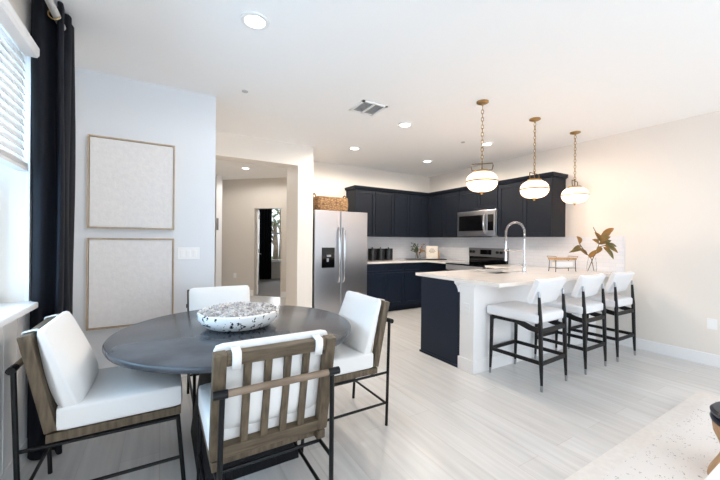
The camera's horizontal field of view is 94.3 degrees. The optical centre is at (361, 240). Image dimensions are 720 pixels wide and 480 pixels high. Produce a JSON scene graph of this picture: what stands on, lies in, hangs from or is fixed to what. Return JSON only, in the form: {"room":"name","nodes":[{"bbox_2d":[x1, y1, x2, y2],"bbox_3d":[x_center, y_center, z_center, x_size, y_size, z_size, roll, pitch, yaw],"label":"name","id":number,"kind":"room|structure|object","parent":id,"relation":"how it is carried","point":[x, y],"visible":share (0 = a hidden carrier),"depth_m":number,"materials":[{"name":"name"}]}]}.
{"room":"dining area and kitchen","nodes":[
{"label":"dining area and kitchen","id":0,"kind":"room"},
{"bbox_2d":[0,312,29,479],"bbox_3d":[-1.260,0.854,0.766,0.018,0.900,4.600,1,0,-31],"label":"wall","id":1,"kind":"structure","parent":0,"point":[10,353],"depth_m":1.75,"materials":[{"name":"white paint"}]},
{"bbox_2d":[0,0,30,302],"bbox_3d":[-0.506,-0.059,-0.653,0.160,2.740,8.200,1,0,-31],"label":"window","id":2,"kind":"structure","parent":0,"point":[12,181],"depth_m":1.94,"materials":[{"name":"white glass"}]},
{"bbox_2d":[0,56,37,327],"bbox_3d":[-1.447,-0.394,1.006,0.222,1.586,2.355,1,0,-31],"label":"window frame","id":3,"kind":"structure","parent":2,"relation":"in","point":[11,311],"depth_m":1.97,"materials":[{"name":"white paint"}]},
{"bbox_2d":[0,0,39,170],"bbox_3d":[-1.385,-0.752,1.023,0.102,0.710,2.145,1,0,-31],"label":"window blind","id":4,"kind":"object","parent":3,"relation":"attached to","point":[9,19],"visible":1,"depth_m":1.76,"materials":[{"name":"white paint"}]},
{"bbox_2d":[45,0,65,30],"bbox_3d":[-1.257,-1.329,0.940,0.162,0.054,2.804,1,0,-31],"label":"curtain rod","id":5,"kind":"object","parent":2,"relation":"attached to","point":[51,4],"visible":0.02,"depth_m":1.92,"materials":[{"name":"grey metal"}]},
{"bbox_2d":[27,0,75,460],"bbox_3d":[-1.946,-0.075,2.105,0.178,2.722,0.350,1,0,-31],"label":"window curtain","id":6,"kind":"object","parent":5,"relation":"hanging from","point":[53,118],"visible":0.73,"depth_m":2.00,"materials":[{"name":"black fabric"}]},
{"bbox_2d":[73,67,215,368],"bbox_3d":[-2.060,-0.073,3.061,1.305,2.740,0.130,1,0,-31],"label":"wall","id":7,"kind":"structure","parent":0,"point":[108,105],"depth_m":3.10,"materials":[{"name":"white paint"}]},
{"bbox_2d":[86,238,173,330],"bbox_3d":[-2.039,0.369,2.975,0.640,0.780,0.041,1,0,-31],"label":"framed canvas","id":8,"kind":"object","parent":7,"relation":"attached to","point":[129,282],"visible":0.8,"depth_m":2.94,"materials":[{"name":"white fabric"}]},
{"bbox_2d":[87,134,174,229],"bbox_3d":[-2.031,-0.495,2.975,0.640,0.788,0.041,1,0,-31],"label":"framed canvas","id":9,"kind":"object","parent":7,"relation":"attached to","point":[131,183],"visible":1,"depth_m":2.95,"materials":[{"name":"white fabric"}]},
{"bbox_2d":[177,248,198,259],"bbox_3d":[-1.666,0.126,3.217,0.189,0.114,0.008,1,0,-31],"label":"switch plate","id":10,"kind":"object","parent":7,"relation":"attached to","point":[182,253],"visible":1,"depth_m":3.21,"materials":[{"name":"white plastic"}]},
{"bbox_2d":[214,175,221,286],"bbox_3d":[-3.329,-0.085,7.691,0.120,2.740,0.620,1,0,-31],"label":"wall","id":11,"kind":"structure","parent":0,"point":[218,178],"depth_m":7.43,"materials":[{"name":"white paint"}]},
{"bbox_2d":[216,218,218,229],"bbox_3d":[-3.191,-0.363,7.396,0.040,0.260,0.024,1,0,-31],"label":"wall panel","id":12,"kind":"object","parent":11,"relation":"attached to","point":[217,219],"visible":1,"depth_m":7.38,"materials":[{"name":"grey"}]},
{"bbox_2d":[221,177,286,291],"bbox_3d":[-3.110,-0.083,8.026,3.250,2.740,0.120,1,0,14],"label":"wall","id":13,"kind":"structure","parent":0,"point":[240,197],"depth_m":7.87,"materials":[{"name":"white paint"}]},
{"bbox_2d":[257,209,260,294],"bbox_3d":[-2.534,0.278,8.241,0.098,2.030,0.727,1,0,-14],"label":"door","id":14,"kind":"structure","parent":13,"relation":"in","point":[258,212],"depth_m":7.91,"materials":[{"name":"white paint"}]},
{"bbox_2d":[253,207,281,296],"bbox_3d":[-2.160,0.266,7.787,0.713,2.060,0.144,1,0,14],"label":"trim","id":15,"kind":"structure","parent":13,"relation":"attached to","point":[255,209],"depth_m":7.81,"materials":[{"name":"white paint"}]},
{"bbox_2d":[249,290,285,297],"bbox_3d":[-3.211,1.221,7.980,3.100,0.130,0.014,1,0,14],"label":"baseboard","id":16,"kind":"structure","parent":13,"relation":"attached to","point":[283,294],"depth_m":7.62,"materials":[{"name":"white paint"}]},
{"bbox_2d":[216,131,312,307],"bbox_3d":[-1.655,-0.069,5.145,1.530,2.740,0.970,1,0,-31],"label":"wall header","id":17,"kind":"structure","parent":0,"point":[298,159],"depth_m":5.04,"materials":[{"name":"white paint"}]},
{"bbox_2d":[271,262,279,278],"bbox_3d":[-1.670,-0.070,9.808,6.800,2.740,3.950,1,0,-31],"label":"wall","id":18,"kind":"structure","parent":0,"point":[275,266],"depth_m":11.21,"materials":[{"name":"white paint"}]},
{"bbox_2d":[271,232,280,261],"bbox_3d":[-2.479,-0.192,11.473,1.380,1.830,0.160,1,0,-31],"label":"window","id":19,"kind":"structure","parent":18,"relation":"in","point":[272,232],"depth_m":11.22,"materials":[{"name":"white paint"}]},
{"bbox_2d":[20,278,719,479],"bbox_3d":[0.843,1.368,4.415,8.000,0.112,15.700,1,0,-31],"label":"floor","id":20,"kind":"structure","parent":0,"point":[446,421],"depth_m":2.43,"materials":[{"name":"beige wood"}]},
{"bbox_2d":[5,311,185,479],"bbox_3d":[-1.354,0.852,1.817,0.692,0.906,0.514,1,0,-31],"label":"dining chair","id":21,"kind":"object","parent":20,"relation":"on","point":[73,398],"visible":0.93,"depth_m":1.60,"materials":[{"name":"white fabric"}]},
{"bbox_2d":[37,311,98,406],"bbox_3d":[-1.498,0.592,1.729,0.192,0.390,0.486,1,0,-31],"label":"cushion","id":22,"kind":"object","parent":21,"relation":"on","point":[67,364],"depth_m":1.56,"materials":[{"name":"white fabric"}]},
{"bbox_2d":[56,366,181,429],"bbox_3d":[-1.295,0.816,1.851,0.512,0.132,0.500,1,0,-31],"label":"seat cushion","id":23,"kind":"object","parent":21,"relation":"on","point":[118,395],"depth_m":1.68,"materials":[{"name":"white fabric"}]},
{"bbox_2d":[186,285,249,416],"bbox_3d":[-1.112,0.854,2.704,0.514,0.906,0.692,1,0,-31],"label":"dining chair","id":24,"kind":"object","parent":20,"relation":"on","point":[197,298],"visible":0.24,"depth_m":2.82,"materials":[{"name":"white fabric"}]},
{"bbox_2d":[189,285,249,310],"bbox_3d":[-1.197,0.595,2.850,0.486,0.390,0.192,1,0,-31],"label":"cushion","id":25,"kind":"object","parent":24,"relation":"on","point":[199,298],"depth_m":2.84,"materials":[{"name":"white fabric"}]},
{"bbox_2d":[102,305,350,479],"bbox_3d":[-0.793,0.934,2.188,1.440,0.750,1.440,1,0,-31],"label":"dining table","id":26,"kind":"object","parent":20,"relation":"on","point":[177,343],"visible":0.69,"depth_m":1.92,"materials":[{"name":"grey wood"}]},
{"bbox_2d":[197,302,278,331],"bbox_3d":[-0.800,0.504,2.187,0.504,0.110,0.504,1,0,-31],"label":"bowl","id":27,"kind":"object","parent":26,"relation":"on","point":[230,324],"visible":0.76,"depth_m":1.98,"materials":[{"name":"white ceramic"}]},
{"bbox_2d":[201,301,274,317],"bbox_3d":[-0.799,0.468,2.190,0.455,0.102,0.454,1,0,-31],"label":"stones","id":28,"kind":"object","parent":27,"relation":"in","point":[238,309],"visible":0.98,"depth_m":2.11},
{"bbox_2d":[259,209,271,279],"bbox_3d":[-3.185,0.026,10.878,0.505,2.480,0.066,1,0,-31],"label":"curtain","id":29,"kind":"object","parent":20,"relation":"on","point":[265,218],"visible":0.61,"depth_m":10.90,"materials":[{"name":"black fabric"}]},
{"bbox_2d":[197,330,339,479],"bbox_3d":[-0.493,0.860,1.629,0.514,0.906,0.692,1,0,-31],"label":"dining chair","id":30,"kind":"object","parent":20,"relation":"on","point":[263,394],"visible":0.99,"depth_m":1.41,"materials":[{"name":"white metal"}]},
{"bbox_2d":[198,383,315,450],"bbox_3d":[-0.527,0.823,1.688,0.500,0.132,0.512,1,0,-31],"label":"seat cushion","id":31,"kind":"object","parent":30,"relation":"on","point":[231,431],"depth_m":1.49,"materials":[{"name":"white fabric"}]},
{"bbox_2d":[209,330,327,428],"bbox_3d":[-0.403,0.603,1.483,0.486,0.390,0.192,1,0,-31],"label":"cushion","id":32,"kind":"object","parent":30,"relation":"on","point":[262,409],"depth_m":1.41,"materials":[{"name":"white fabric"}]},
{"bbox_2d":[312,210,366,314],"bbox_3d":[-0.497,0.419,5.700,0.960,1.785,0.850,1,0,-31],"label":"refrigerator","id":33,"kind":"object","parent":20,"relation":"on","point":[339,255],"visible":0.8,"depth_m":5.34,"materials":[{"name":"grey metal"}]},
{"bbox_2d":[313,193,347,211],"bbox_3d":[-0.529,-0.622,5.541,0.584,0.297,0.346,1,0,-31],"label":"wicker basket","id":34,"kind":"object","parent":33,"relation":"on","point":[319,202],"visible":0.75,"depth_m":5.38,"materials":[{"name":"brown wicker"}]},
{"bbox_2d":[300,291,393,451],"bbox_3d":[-0.200,0.862,2.431,0.692,0.906,0.514,1,0,-31],"label":"dining chair","id":35,"kind":"object","parent":20,"relation":"on","point":[354,357],"visible":0.66,"depth_m":2.34,"materials":[{"name":"white fabric"}]},
{"bbox_2d":[333,343,372,375],"bbox_3d":[-0.258,0.826,2.396,0.512,0.132,0.500,1,0,-31],"label":"seat cushion","id":36,"kind":"object","parent":35,"relation":"on","point":[352,360],"depth_m":2.26,"materials":[{"name":"white fabric"}]},
{"bbox_2d":[339,291,380,353],"bbox_3d":[-0.052,0.606,2.518,0.192,0.390,0.486,1,0,-31],"label":"cushion","id":37,"kind":"object","parent":35,"relation":"on","point":[362,311],"depth_m":2.36,"materials":[{"name":"white fabric"}]},
{"bbox_2d":[367,263,403,310],"bbox_3d":[0.251,0.868,6.318,0.940,0.900,0.598,1,0,-31],"label":"base cabinet","id":38,"kind":"object","parent":20,"relation":"on","point":[384,281],"visible":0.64,"depth_m":6.11,"materials":[{"name":"blue paint"}]},
{"bbox_2d":[401,262,447,309],"bbox_3d":[1.153,0.877,6.857,1.158,0.900,0.598,1,0,-31],"label":"base cabinet","id":39,"kind":"object","parent":20,"relation":"on","point":[412,282],"visible":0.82,"depth_m":6.45,"materials":[{"name":"blue paint"}]},
{"bbox_2d":[367,258,468,263],"bbox_3d":[0.893,0.406,6.370,2.098,0.033,1.163,1,0,-31],"label":"countertop","id":40,"kind":"structure","parent":39,"relation":"on","point":[393,260],"depth_m":6.33,"materials":[{"name":"white stone"}]},
{"bbox_2d":[368,247,376,260],"bbox_3d":[0.203,0.255,6.368,0.172,0.256,0.172,1,0,-31],"label":"canister","id":41,"kind":"object","parent":40,"relation":"on","point":[372,252],"visible":1,"depth_m":6.29,"materials":[{"name":"black metal"}]},
{"bbox_2d":[376,247,384,260],"bbox_3d":[0.366,0.256,6.466,0.172,0.256,0.172,1,0,-31],"label":"canister","id":42,"kind":"object","parent":40,"relation":"on","point":[380,251],"visible":0.94,"depth_m":6.39,"materials":[{"name":"black ceramic"}]},
{"bbox_2d":[384,247,392,259],"bbox_3d":[0.529,0.258,6.563,0.172,0.256,0.172,1,0,-31],"label":"canister","id":43,"kind":"object","parent":40,"relation":"on","point":[388,251],"visible":0.87,"depth_m":6.49,"materials":[{"name":"black ceramic"}]},
{"bbox_2d":[405,258,446,259],"bbox_3d":[1.317,0.384,6.872,0.840,0.018,0.180,1,0,-6],"label":"serving board","id":44,"kind":"object","parent":40,"relation":"on","point":[405,258],"visible":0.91,"depth_m":6.80,"materials":[{"name":"black wood"}]},
{"bbox_2d":[426,246,439,258],"bbox_3d":[1.472,0.245,6.916,0.285,0.262,0.043,1,0,-6],"label":"sign","id":45,"kind":"object","parent":44,"relation":"on","point":[432,252],"visible":1,"depth_m":6.89,"materials":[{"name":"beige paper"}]},
{"bbox_3d":[1.158,0.313,6.855,0.110,0.120,0.110,1,0,-6],"label":"vase","id":46,"kind":"object","parent":44,"relation":"on","visible":0},
{"bbox_2d":[410,242,425,257],"bbox_3d":[1.167,0.200,6.859,0.323,0.324,0.165,1,0,-6],"label":"sprig","id":47,"kind":"object","parent":46,"relation":"in","point":[416,249],"visible":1,"depth_m":6.85,"materials":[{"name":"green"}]},
{"bbox_2d":[419,276,459,367],"bbox_3d":[1.619,0.881,4.185,1.792,0.900,0.610,1,0,-31],"label":"base cabinet","id":48,"kind":"object","parent":20,"relation":"on","point":[440,298],"visible":0.35,"depth_m":3.71,"materials":[{"name":"blue paint"}]},
{"bbox_2d":[416,264,611,286],"bbox_3d":[1.887,0.415,4.358,2.458,0.033,1.630,1,0,-31],"label":"countertop","id":49,"kind":"structure","parent":48,"relation":"on","point":[514,277],"depth_m":3.87,"materials":[{"name":"white stone"}]},
{"bbox_2d":[504,221,526,272],"bbox_3d":[1.926,0.076,4.235,0.132,0.646,0.308,1,0,-31],"label":"kitchen faucet","id":50,"kind":"object","parent":49,"relation":"on","point":[513,222],"visible":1,"depth_m":4.19,"materials":[{"name":"silver metal"}]},
{"bbox_2d":[547,256,577,271],"bbox_3d":[2.610,0.302,4.341,0.328,0.204,0.161,1,0,-11],"label":"serving stand","id":51,"kind":"object","parent":49,"relation":"on","point":[555,258],"visible":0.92,"depth_m":4.30,"materials":[{"name":"beige wood"}]},
{"bbox_2d":[552,261,572,267],"bbox_3d":[2.610,0.307,4.341,0.244,0.086,0.097,1,0,-11],"label":"dish","id":52,"kind":"object","parent":51,"relation":"on","point":[559,264],"visible":0.94,"depth_m":4.30,"materials":[{"name":"white ceramic"}]},
{"bbox_2d":[548,257,576,259],"bbox_3d":[2.610,0.238,4.341,0.319,0.030,0.126,1,0,-11],"label":"wooden tray","id":53,"kind":"object","parent":51,"relation":"on","point":[549,258],"depth_m":4.29,"materials":[{"name":"beige wood"}]},
{"bbox_3d":[2.957,0.313,4.287,0.112,0.190,0.112,1,0,-31],"label":"glass vase","id":54,"kind":"object","parent":49,"relation":"on","visible":0},
{"bbox_2d":[569,227,617,269],"bbox_3d":[2.974,0.108,4.272,0.652,0.564,0.106,1,0,-2],"label":"branch","id":55,"kind":"object","parent":54,"relation":"in","point":[603,238],"visible":1,"depth_m":4.26,"materials":[{"name":"brown"}]},
{"bbox_2d":[446,248,508,270],"bbox_3d":[1.998,0.725,5.868,0.708,1.180,0.815,1,0,-31],"label":"range","id":56,"kind":"object","parent":20,"relation":"on","point":[478,257],"visible":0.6,"depth_m":5.91,"materials":[{"name":"silver metal"}]},
{"bbox_2d":[446,262,501,266],"bbox_3d":[1.982,0.417,5.857,0.580,0.022,0.815,1,0,-31],"label":"cooktop","id":57,"kind":"object","parent":56,"relation":"in","point":[453,264],"depth_m":5.86,"materials":[{"name":"black glass"}]},
{"bbox_2d":[487,277,566,392],"bbox_3d":[1.617,0.838,3.280,0.490,0.988,0.566,1,0,-34],"label":"bar stool","id":58,"kind":"object","parent":20,"relation":"on","point":[542,291],"visible":1,"depth_m":3.13,"materials":[{"name":"white fabric"}]},
{"bbox_2d":[534,273,606,374],"bbox_3d":[2.280,0.844,3.676,0.490,0.988,0.566,1,0,-32],"label":"bar stool","id":59,"kind":"object","parent":20,"relation":"on","point":[586,285],"visible":0.85,"depth_m":3.47,"materials":[{"name":"white fabric"}]},
{"bbox_2d":[566,271,635,361],"bbox_3d":[2.883,0.849,4.037,0.490,0.988,0.566,1,0,-31],"label":"bar stool","id":60,"kind":"object","parent":20,"relation":"on","point":[617,281],"visible":0.73,"depth_m":3.84,"materials":[{"name":"white fabric"}]},
{"bbox_2d":[565,391,719,479],"bbox_3d":[2.588,1.333,0.621,3.100,0.012,3.597,1,0,-31],"label":"area rug","id":61,"kind":"object","parent":20,"relation":"on","point":[680,444],"visible":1,"depth_m":2.09,"materials":[{"name":"white carpet"}]},
{"bbox_2d":[704,463,719,479],"bbox_3d":[1.190,1.096,0.721,1.200,0.437,0.805,1,0,-31],"label":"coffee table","id":62,"kind":"object","parent":61,"relation":"on","point":[715,474],"visible":1,"depth_m":1.25,"materials":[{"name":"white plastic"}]},
{"bbox_2d":[707,401,719,474],"bbox_3d":[2.127,1.129,1.756,0.430,0.387,0.430,1,0,-31],"label":"stool","id":63,"kind":"object","parent":61,"relation":"on","point":[714,413],"visible":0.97,"depth_m":1.85,"materials":[{"name":"beige wood"}]},
{"bbox_2d":[313,161,429,197],"bbox_3d":[0.193,-0.052,6.727,3.265,2.740,0.150,1,0,-31],"label":"wall","id":64,"kind":"structure","parent":0,"point":[329,179],"depth_m":6.45,"materials":[{"name":"white paint"}]},
{"bbox_2d":[345,185,395,236],"bbox_3d":[0.165,-0.535,6.391,0.904,0.915,0.394,1,0,-31],"label":"upper cabinet","id":65,"kind":"object","parent":64,"relation":"attached to","point":[378,203],"visible":0.85,"depth_m":6.27,"materials":[{"name":"black paint"}]},
{"bbox_2d":[394,189,438,237],"bbox_3d":[1.081,-0.526,6.939,1.225,0.915,0.394,1,0,-31],"label":"upper cabinet","id":66,"kind":"object","parent":64,"relation":"attached to","point":[410,207],"visible":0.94,"depth_m":6.69,"materials":[{"name":"black paint"}]},
{"bbox_2d":[30,0,719,179],"bbox_3d":[0.903,-1.466,4.552,8.200,0.100,15.900,1,0,-31],"label":"ceiling","id":67,"kind":"structure","parent":0,"point":[597,69],"depth_m":2.72,"materials":[{"name":"white paint"}]},
{"bbox_2d":[240,11,268,30],"bbox_3d":[-0.692,-1.424,2.171,0.180,0.011,0.180,1,0,-31],"label":"recessed light","id":68,"kind":"object","parent":67,"relation":"in","point":[253,20],"visible":1,"depth_m":2.16,"materials":[{"name":"white plastic"}]},
{"bbox_2d":[349,147,359,149],"bbox_3d":[-0.106,-1.419,5.149,0.180,0.011,0.180,1,0,-31],"label":"recessed light","id":69,"kind":"object","parent":67,"relation":"in","point":[350,148],"visible":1,"depth_m":5.15,"materials":[{"name":"beige plastic"}]},
{"bbox_2d":[349,100,387,115],"bbox_3d":[0.072,-1.417,3.583,0.300,0.012,0.300,1,0,-31],"label":"ceiling vent","id":70,"kind":"object","parent":67,"relation":"in","point":[365,107],"visible":1,"depth_m":3.57,"materials":[{"name":"white plastic"}]},
{"bbox_2d":[398,122,411,127],"bbox_3d":[0.532,-1.413,4.081,0.180,0.011,0.180,1,0,-31],"label":"recessed light","id":71,"kind":"object","parent":67,"relation":"in","point":[402,124],"visible":1,"depth_m":4.07,"materials":[{"name":"beige plastic"}]},
{"bbox_2d":[466,99,498,194],"bbox_3d":[1.228,-0.939,3.397,0.314,0.947,0.314,1,0,19],"label":"globe pendant","id":72,"kind":"object","parent":67,"relation":"hanging from","point":[482,180],"visible":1,"depth_m":3.32,"materials":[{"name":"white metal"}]},
{"bbox_2d":[480,142,492,145],"bbox_3d":[1.820,-1.401,4.850,0.180,0.011,0.180,1,0,-31],"label":"recessed light","id":73,"kind":"object","parent":67,"relation":"in","point":[484,143],"visible":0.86,"depth_m":4.85,"materials":[{"name":"beige plastic"}]},
{"bbox_2d":[519,117,549,200],"bbox_3d":[2.000,-0.932,3.859,0.314,0.947,0.314,1,0,-35],"label":"globe pendant","id":74,"kind":"object","parent":67,"relation":"hanging from","point":[534,188],"visible":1,"depth_m":3.78,"materials":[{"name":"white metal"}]},
{"bbox_2d":[561,131,588,205],"bbox_3d":[2.756,-0.925,4.311,0.314,0.947,0.314,1,0,-41],"label":"globe pendant","id":75,"kind":"object","parent":67,"relation":"hanging from","point":[573,194],"visible":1,"depth_m":4.23,"materials":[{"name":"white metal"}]},
{"bbox_2d":[459,280,595,360],"bbox_3d":[2.112,0.886,4.018,2.436,0.900,0.180,1,0,-31],"label":"wall","id":76,"kind":"structure","parent":0,"point":[474,327],"depth_m":3.45,"materials":[{"name":"white paint"}]},
{"bbox_2d":[454,281,486,291],"bbox_3d":[2.097,0.490,4.038,2.448,0.110,0.274,1,0,-31],"label":"trim","id":77,"kind":"structure","parent":76,"relation":"attached to","point":[457,283],"depth_m":3.38,"materials":[{"name":"white paint"}]},
{"bbox_2d":[458,330,595,374],"bbox_3d":[2.096,1.270,4.010,2.433,0.130,0.207,1,0,-31],"label":"baseboard","id":78,"kind":"structure","parent":76,"relation":"attached to","point":[478,366],"depth_m":3.53,"materials":[{"name":"white paint"}]},
{"bbox_2d":[430,110,719,354],"bbox_3d":[4.095,-0.016,3.235,0.150,2.740,10.150,1,0,-31],"label":"wall","id":79,"kind":"structure","parent":0,"point":[657,186],"depth_m":4.00,"materials":[{"name":"white paint"}]},
{"bbox_2d":[428,188,459,237],"bbox_3d":[1.738,-0.520,6.655,0.394,0.915,0.832,1,0,-31],"label":"upper cabinet","id":80,"kind":"object","parent":79,"relation":"attached to","point":[443,208],"visible":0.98,"depth_m":6.55,"materials":[{"name":"black paint"}]},
{"bbox_2d":[458,184,498,211],"bbox_3d":[2.169,-0.749,5.937,0.394,0.450,0.828,1,0,-31],"label":"upper cabinet","id":81,"kind":"object","parent":79,"relation":"attached to","point":[469,200],"visible":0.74,"depth_m":5.87,"materials":[{"name":"black paint"}]},
{"bbox_2d":[457,209,497,236],"bbox_3d":[2.130,-0.289,5.927,0.461,0.458,0.826,1,0,-31],"label":"microwave","id":82,"kind":"object","parent":81,"relation":"attached to","point":[483,223],"visible":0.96,"depth_m":5.79,"materials":[{"name":"silver metal"}]},
{"bbox_2d":[367,236,624,271],"bbox_3d":[1.518,0.165,5.301,2.150,0.470,3.660,1,0,-31],"label":"backsplash","id":83,"kind":"structure","parent":79,"relation":"attached to","point":[537,249],"depth_m":5.44,"materials":[{"name":"white tile"}]},
{"bbox_2d":[498,172,567,236],"bbox_3d":[2.619,-0.512,5.182,0.394,0.915,0.920,1,0,-31],"label":"upper cabinet","id":84,"kind":"object","parent":79,"relation":"attached to","point":[544,216],"visible":0.9,"depth_m":4.98,"materials":[{"name":"black paint"}]},
{"bbox_2d":[601,331,719,367],"bbox_3d":[4.897,1.296,1.712,0.016,0.130,6.500,1,0,-31],"label":"baseboard","id":85,"kind":"structure","parent":79,"relation":"attached to","point":[705,358],"depth_m":3.87,"materials":[{"name":"white paint"}]},
{"bbox_2d":[707,318,716,329],"bbox_3d":[3.778,0.901,3.598,0.008,0.114,0.079,1,0,-31],"label":"power outlet","id":86,"kind":"object","parent":79,"relation":"attached to","point":[711,323],"visible":1,"depth_m":3.59,"materials":[{"name":"white plastic"}]},
{"label":"outside","id":87,"kind":"structure","parent":0,"visible":0},
{"bbox_3d":[-5.060,1.569,21.102,19.000,0.200,18.600,1,0,-31],"label":"garden","id":88,"kind":"object","parent":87,"visible":0},
{"bbox_2d":[272,209,280,259],"bbox_3d":[-3.794,-0.238,14.585,2.624,3.450,2.449,1,0,-31],"label":"tree","id":89,"kind":"object","parent":88,"relation":"on","point":[275,223],"visible":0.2,"depth_m":14.57,"materials":[{"name":"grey plant"}]},
{"bbox_2d":[272,210,280,259],"bbox_3d":[-4.408,-0.840,18.310,2.751,4.639,2.618,1,0,-31],"label":"tree","id":90,"kind":"object","parent":88,"relation":"on","point":[279,228],"visible":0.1,"depth_m":18.26,"materials":[{"name":"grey plant"}]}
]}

